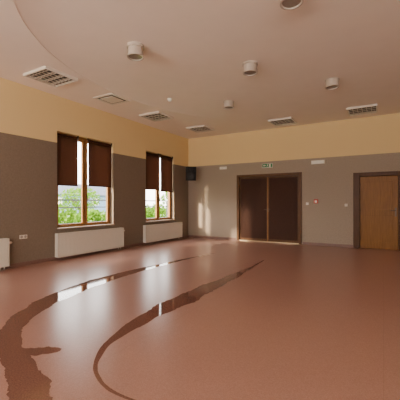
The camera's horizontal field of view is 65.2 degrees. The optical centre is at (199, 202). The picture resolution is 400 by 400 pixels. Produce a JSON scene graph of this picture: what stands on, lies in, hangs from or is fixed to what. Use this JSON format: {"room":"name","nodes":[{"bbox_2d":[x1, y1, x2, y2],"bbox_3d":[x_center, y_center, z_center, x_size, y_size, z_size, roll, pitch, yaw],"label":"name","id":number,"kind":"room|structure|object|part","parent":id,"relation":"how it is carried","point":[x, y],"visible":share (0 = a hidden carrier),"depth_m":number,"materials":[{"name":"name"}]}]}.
{"room":"community hall","nodes":[
{"label":"community hall","id":0,"kind":"room"},
{"bbox_2d":[0,77,187,263],"bbox_3d":[-4.267,-0.600,5.750,0.300,4.000,14.600,0,0,30],"label":"wall","id":1,"kind":"structure","parent":0,"point":[31,119],"depth_m":7.04,"materials":[{"name":"paint"}]},
{"bbox_2d":[0,238,11,269],"bbox_3d":[-4.271,0.994,5.297,0.150,0.608,2.103,0,0,30],"label":"radiator","id":2,"kind":"object","parent":1,"relation":"attached to","point":[4,242],"visible":1,"depth_m":6.03,"materials":[{"name":"metal"}]},
{"bbox_3d":[-4.275,0.965,5.256,0.116,0.530,2.020,0,0,30],"label":"panel","id":3,"kind":"part","parent":2,"relation":"part of","materials":[{"name":"metal"}]},
{"bbox_2d":[19,235,26,238],"bbox_3d":[-3.655,0.700,6.481,0.016,0.080,0.160,0,0,30],"label":"wall socket","id":4,"kind":"object","parent":1,"relation":"attached to","point":[20,236],"visible":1,"depth_m":6.46,"materials":[{"name":"white plastic"}]},
{"bbox_2d":[57,132,114,228],"bbox_3d":[-2.903,-0.525,7.947,0.270,2.250,1.730,0,0,30],"label":"window","id":5,"kind":"structure","parent":1,"relation":"in","point":[84,198],"depth_m":7.97,"materials":[{"name":"brown wood"}]},
{"bbox_2d":[57,133,78,185],"bbox_3d":[-3.155,-0.960,7.454,0.073,1.380,0.605,0,0,30],"label":"roller blind","id":6,"kind":"object","parent":5,"relation":"attached to","point":[67,148],"visible":0.98,"depth_m":7.46,"materials":[{"name":"brown fabric"}]},
{"bbox_3d":[-3.157,-0.520,7.612,0.050,2.136,0.771,0,0,30],"label":"sash","id":7,"kind":"part","parent":5,"relation":"part of","materials":[{"name":"brown wood"}]},
{"bbox_3d":[-2.856,0.588,7.919,0.160,0.025,1.726,0,0,30],"label":"sill","id":8,"kind":"part","parent":5,"relation":"part of","materials":[{"name":"stone"}]},
{"bbox_3d":[-2.735,-0.520,8.332,0.050,2.136,0.771,0,0,30],"label":"sash","id":9,"kind":"part","parent":5,"relation":"part of","materials":[{"name":"brown wood"}]},
{"bbox_2d":[87,138,111,186],"bbox_3d":[-2.647,-0.970,8.321,0.073,1.360,0.805,0,0,30],"label":"roller blind","id":10,"kind":"object","parent":5,"relation":"attached to","point":[99,156],"visible":1,"depth_m":8.30,"materials":[{"name":"brown fabric"}]},
{"bbox_2d":[55,227,124,257],"bbox_3d":[-2.702,0.994,7.971,0.150,0.608,2.143,0,0,30],"label":"radiator","id":11,"kind":"object","parent":1,"relation":"attached to","point":[79,242],"visible":1,"depth_m":7.71,"materials":[{"name":"metal"}]},
{"bbox_2d":[55,227,120,233],"bbox_3d":[-2.707,0.696,7.930,0.115,0.012,2.048,0,0,30],"label":"grille","id":12,"kind":"object","parent":11,"relation":"attached to","point":[110,229],"depth_m":7.88,"materials":[{"name":"metal"}]},
{"bbox_2d":[1,235,188,269],"bbox_3d":[-4.055,1.260,5.800,0.015,0.080,14.300,0,0,30],"label":"baseboard","id":13,"kind":"structure","parent":1,"relation":"attached to","point":[19,264],"depth_m":7.31,"materials":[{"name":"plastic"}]},
{"bbox_2d":[146,152,174,221],"bbox_3d":[-1.385,-0.525,10.534,0.270,2.250,1.530,0,0,30],"label":"window","id":14,"kind":"structure","parent":1,"relation":"in","point":[157,192],"depth_m":10.58,"materials":[{"name":"brown wood"}]},
{"bbox_3d":[-1.614,-0.520,10.242,0.050,2.136,0.671,0,0,30],"label":"sash","id":15,"kind":"part","parent":14,"relation":"part of","materials":[{"name":"brown wood"}]},
{"bbox_2d":[146,152,158,189],"bbox_3d":[-1.559,-0.970,10.175,0.073,1.360,0.715,0,0,30],"label":"roller blind","id":16,"kind":"object","parent":14,"relation":"attached to","point":[152,178],"visible":0.93,"depth_m":10.20,"materials":[{"name":"brown fabric"}]},
{"bbox_3d":[-1.337,0.588,10.506,0.160,0.025,1.526,0,0,30],"label":"sill","id":17,"kind":"part","parent":14,"relation":"part of","materials":[{"name":"stone"}]},
{"bbox_3d":[-1.242,-0.520,10.876,0.050,2.136,0.671,0,0,30],"label":"sash","id":18,"kind":"part","parent":14,"relation":"part of","materials":[{"name":"brown wood"}]},
{"bbox_2d":[160,154,172,191],"bbox_3d":[-1.154,-0.950,10.865,0.073,1.400,0.705,0,0,30],"label":"roller blind","id":19,"kind":"object","parent":14,"relation":"attached to","point":[166,162],"visible":1,"depth_m":10.86,"materials":[{"name":"brown fabric"}]},
{"bbox_2d":[143,222,182,242],"bbox_3d":[-1.194,0.994,10.541,0.150,0.608,2.103,0,0,30],"label":"radiator","id":20,"kind":"object","parent":1,"relation":"attached to","point":[154,232],"visible":0.99,"depth_m":10.28,"materials":[{"name":"metal"}]},
{"bbox_2d":[186,166,195,180],"bbox_3d":[-0.357,-1.068,11.400,0.375,0.528,0.486,0,0,-10],"label":"loudspeaker","id":21,"kind":"object","parent":1,"relation":"attached to","point":[190,171],"visible":1,"depth_m":11.20,"materials":[{"name":"black plastic"}]},
{"bbox_2d":[0,237,399,399],"bbox_3d":[0.762,1.350,3.118,11.040,0.100,14.550,0,0,30],"label":"floor","id":22,"kind":"structure","parent":0,"point":[306,322],"depth_m":3.43,"materials":[{"name":"red plastic"}]},
{"bbox_2d":[9,346,60,357],"bbox_3d":[-1.451,1.298,2.726,0.369,0.001,0.335,0,0,30],"label":"water streak","id":23,"kind":"object","parent":22,"relation":"on","point":[21,352],"visible":1,"depth_m":2.73,"materials":[{"name":"liquid"}]},
{"bbox_2d":[0,253,212,399],"bbox_3d":[-0.481,1.299,5.002,2.658,0.001,6.262,0,0,30],"label":"water streak","id":24,"kind":"object","parent":22,"relation":"on","point":[25,381],"visible":1,"depth_m":2.82,"materials":[{"name":"liquid"}]},
{"bbox_2d":[93,260,263,399],"bbox_3d":[0.495,1.299,4.601,1.215,0.001,5.362,0,0,30],"label":"water streak","id":25,"kind":"object","parent":22,"relation":"on","point":[192,296],"visible":1,"depth_m":3.82,"materials":[{"name":"liquid"}]},
{"bbox_2d":[0,0,399,138],"bbox_3d":[0.699,-2.479,3.010,11.040,0.058,14.300,0,0,30],"label":"ceiling","id":26,"kind":"structure","parent":0,"point":[195,52],"depth_m":5.26,"materials":[{"name":"paint"}]},
{"bbox_2d":[23,66,77,87],"bbox_3d":[-2.876,-2.425,6.046,0.690,0.050,0.690,0,0,30],"label":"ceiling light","id":27,"kind":"object","parent":26,"relation":"attached to","point":[47,75],"visible":1,"depth_m":6.00,"materials":[{"name":"white metal"}]},
{"bbox_2d":[93,93,129,104],"bbox_3d":[-2.074,-2.437,7.373,0.600,0.026,0.600,0,0,30],"label":"ceiling vent","id":28,"kind":"object","parent":26,"relation":"in","point":[112,99],"visible":1,"depth_m":7.33,"materials":[{"name":"white metal"}]},
{"bbox_3d":[-2.074,-2.431,7.373,0.380,0.014,0.380,0,0,30],"label":"plate","id":29,"kind":"part","parent":28,"relation":"part of","materials":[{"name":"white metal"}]},
{"bbox_2d":[127,41,143,60],"bbox_3d":[-1.025,-2.405,4.972,0.270,0.189,0.270,0,0,30],"label":"ceiling light","id":30,"kind":"object","parent":26,"relation":"attached to","point":[135,49],"visible":1,"depth_m":4.88,"materials":[{"name":"white metal"}]},
{"bbox_3d":[-1.025,-2.476,4.972,0.270,0.047,0.270,0,0,30],"label":"mounting plate","id":31,"kind":"part","parent":30,"relation":"part of","materials":[{"name":"beige ceramic"}]},
{"bbox_2d":[139,111,173,121],"bbox_3d":[-1.217,-2.425,8.795,0.690,0.050,0.690,0,0,30],"label":"ceiling light","id":32,"kind":"object","parent":26,"relation":"attached to","point":[156,116],"visible":1,"depth_m":8.75,"materials":[{"name":"white metal"}]},
{"bbox_2d":[186,125,214,132],"bbox_3d":[0.019,-2.425,10.249,0.690,0.050,0.690,0,0,30],"label":"ceiling light","id":33,"kind":"object","parent":26,"relation":"attached to","point":[200,128],"visible":1,"depth_m":10.23,"materials":[{"name":"white metal"}]},
{"bbox_2d":[223,100,233,109],"bbox_3d":[0.699,-2.405,7.613,0.270,0.189,0.270,0,0,30],"label":"ceiling light","id":34,"kind":"object","parent":26,"relation":"attached to","point":[228,104],"visible":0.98,"depth_m":7.52,"materials":[{"name":"white metal"}]},
{"bbox_2d":[243,60,257,75],"bbox_3d":[0.894,-2.405,5.574,0.270,0.189,0.270,0,0,30],"label":"ceiling light","id":35,"kind":"object","parent":26,"relation":"attached to","point":[249,67],"visible":0.99,"depth_m":5.48,"materials":[{"name":"white metal"}]},
{"bbox_3d":[0.894,-2.476,5.574,0.270,0.047,0.270,0,0,30],"label":"mounting plate","id":36,"kind":"part","parent":35,"relation":"part of","materials":[{"name":"beige ceramic"}]},
{"bbox_2d":[268,117,296,125],"bbox_3d":[2.474,-2.425,9.354,0.690,0.050,0.690,0,0,30],"label":"ceiling light","id":37,"kind":"object","parent":26,"relation":"attached to","point":[288,120],"visible":1,"depth_m":9.34,"materials":[{"name":"white metal"}]},
{"bbox_2d":[280,0,302,9],"bbox_3d":[1.059,-2.405,3.622,0.270,0.189,0.270,0,0,30],"label":"ceiling light","id":38,"kind":"object","parent":26,"relation":"attached to","point":[284,4],"visible":1,"depth_m":3.66,"materials":[{"name":"white metal"}]},
{"bbox_2d":[325,77,338,89],"bbox_3d":[2.643,-2.405,6.264,0.270,0.189,0.270,0,0,30],"label":"ceiling light","id":39,"kind":"object","parent":26,"relation":"attached to","point":[332,83],"visible":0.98,"depth_m":6.19,"materials":[{"name":"white metal"}]},
{"bbox_2d":[346,104,377,115],"bbox_3d":[4.242,-2.425,8.178,0.690,0.050,0.690,0,0,30],"label":"ceiling light","id":40,"kind":"object","parent":26,"relation":"attached to","point":[372,108],"visible":1,"depth_m":8.13,"materials":[{"name":"white metal"}]},
{"bbox_2d":[188,113,399,244],"bbox_3d":[4.381,-0.600,9.285,11.640,4.000,0.250,0,0,30],"label":"wall","id":41,"kind":"structure","parent":0,"point":[347,147],"depth_m":9.78,"materials":[{"name":"paint"}]},
{"bbox_2d":[262,163,272,167],"bbox_3d":[2.233,-1.238,10.367,0.360,0.135,0.056,0,0,30],"label":"exit sign","id":42,"kind":"object","parent":41,"relation":"attached to","point":[269,165],"visible":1,"depth_m":10.33,"materials":[{"name":"green plastic"}]},
{"bbox_2d":[237,172,301,243],"bbox_3d":[2.266,0.165,10.432,2.210,2.270,0.151,0,0,30],"label":"door","id":43,"kind":"structure","parent":41,"relation":"in","point":[269,206],"depth_m":10.39,"materials":[{"name":"wood"}]},
{"bbox_3d":[1.819,0.185,10.674,0.927,2.030,0.014,0,0,30],"label":"padded panel","id":44,"kind":"part","parent":43,"relation":"part of","materials":[{"name":"brown leather"}]},
{"bbox_3d":[2.695,0.185,10.160,0.927,2.030,0.014,0,0,30],"label":"padded panel","id":45,"kind":"part","parent":43,"relation":"part of","materials":[{"name":"brown leather"}]},
{"bbox_2d":[189,235,352,247],"bbox_3d":[4.320,1.260,9.167,11.025,0.080,0.015,0,0,30],"label":"baseboard","id":46,"kind":"structure","parent":41,"relation":"attached to","point":[195,236],"depth_m":9.72,"materials":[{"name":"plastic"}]},
{"bbox_2d":[311,160,324,164],"bbox_3d":[3.602,-1.250,9.559,0.400,0.120,0.065,0,0,30],"label":"emergency light","id":47,"kind":"object","parent":41,"relation":"attached to","point":[313,161],"visible":1,"depth_m":9.53,"materials":[{"name":"white plastic"}]},
{"bbox_2d":[353,171,399,250],"bbox_3d":[5.033,0.215,8.816,1.280,2.170,0.179,0,0,30],"label":"door","id":48,"kind":"structure","parent":41,"relation":"in","point":[376,195],"depth_m":8.81,"materials":[{"name":"brown wood"}]},
{"bbox_3d":[5.021,0.253,8.795,0.672,1.695,0.006,0,0,30],"label":"raised panel","id":49,"kind":"part","parent":48,"relation":"part of","materials":[{"name":"brown wood"}]},
{"label":"outside","id":50,"kind":"structure","parent":0,"visible":0},
{"bbox_3d":[-32.347,1.625,30.572,73.260,0.050,140.000,0,0,30],"label":"lawn","id":51,"kind":"structure","parent":50,"visible":0},
{"bbox_2d":[58,203,80,223],"bbox_3d":[-5.814,0.779,12.577,2.219,1.624,2.122,0,0,30],"label":"bush","id":52,"kind":"object","parent":51,"relation":"on","point":[62,217],"visible":0.21,"depth_m":12.56,"materials":[{"name":"green plant"}]},
{"bbox_2d":[58,187,102,211],"bbox_3d":[-13.711,-0.130,35.836,4.637,3.440,4.840,0,0,30],"label":"tree","id":53,"kind":"object","parent":51,"relation":"on","point":[90,194],"visible":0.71,"depth_m":35.41,"materials":[{"name":"green plant"}]},
{"bbox_2d":[58,184,105,212],"bbox_3d":[-23.989,-0.850,50.016,9.000,4.900,27.000,0,0,30],"label":"house","id":54,"kind":"structure","parent":51,"relation":"on","point":[101,191],"depth_m":53.36,"materials":[{"name":"tile"}]},
{"bbox_2d":[66,208,105,221],"bbox_3d":[-5.357,0.896,15.091,2.186,1.395,2.174,0,0,30],"label":"bush","id":55,"kind":"object","parent":51,"relation":"on","point":[94,215],"visible":0.3,"depth_m":14.74,"materials":[{"name":"green plant"}]},
{"bbox_2d":[58,199,166,223],"bbox_3d":[-1.702,0.735,16.071,0.060,1.730,34.050,0,0,30],"label":"railing","id":56,"kind":"object","parent":51,"relation":"on","point":[58,199],"visible":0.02,"depth_m":11.89,"materials":[{"name":"metal"}]},
{"bbox_3d":[-1.702,-0.105,16.071,0.060,0.050,34.000,0,0,30],"label":"rail","id":57,"kind":"part","parent":56,"relation":"part of","materials":[{"name":"metal"}]},
{"bbox_3d":[-1.702,0.160,16.071,0.030,0.040,34.000,0,0,30],"label":"rail","id":58,"kind":"part","parent":56,"relation":"part of","materials":[{"name":"metal"}]},
{"bbox_2d":[146,205,154,217],"bbox_3d":[-3.341,0.737,16.814,2.200,1.708,2.118,0,0,30],"label":"bush","id":59,"kind":"object","parent":51,"relation":"on","point":[149,214],"visible":0.16,"depth_m":16.73,"materials":[{"name":"green plant"}]},
{"bbox_2d":[147,203,165,216],"bbox_3d":[-2.824,0.801,19.293,2.139,1.581,2.160,0,0,30],"label":"bush","id":60,"kind":"object","parent":51,"relation":"on","point":[162,211],"visible":0.16,"depth_m":19.11,"materials":[{"name":"green plant"}]},
{"bbox_2d":[160,192,166,207],"bbox_3d":[-2.297,-0.322,39.642,5.988,3.823,6.048,0,0,30],"label":"tree","id":61,"kind":"object","parent":51,"relation":"on","point":[163,196],"visible":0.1,"depth_m":39.29,"materials":[{"name":"green plant"}]}
]}

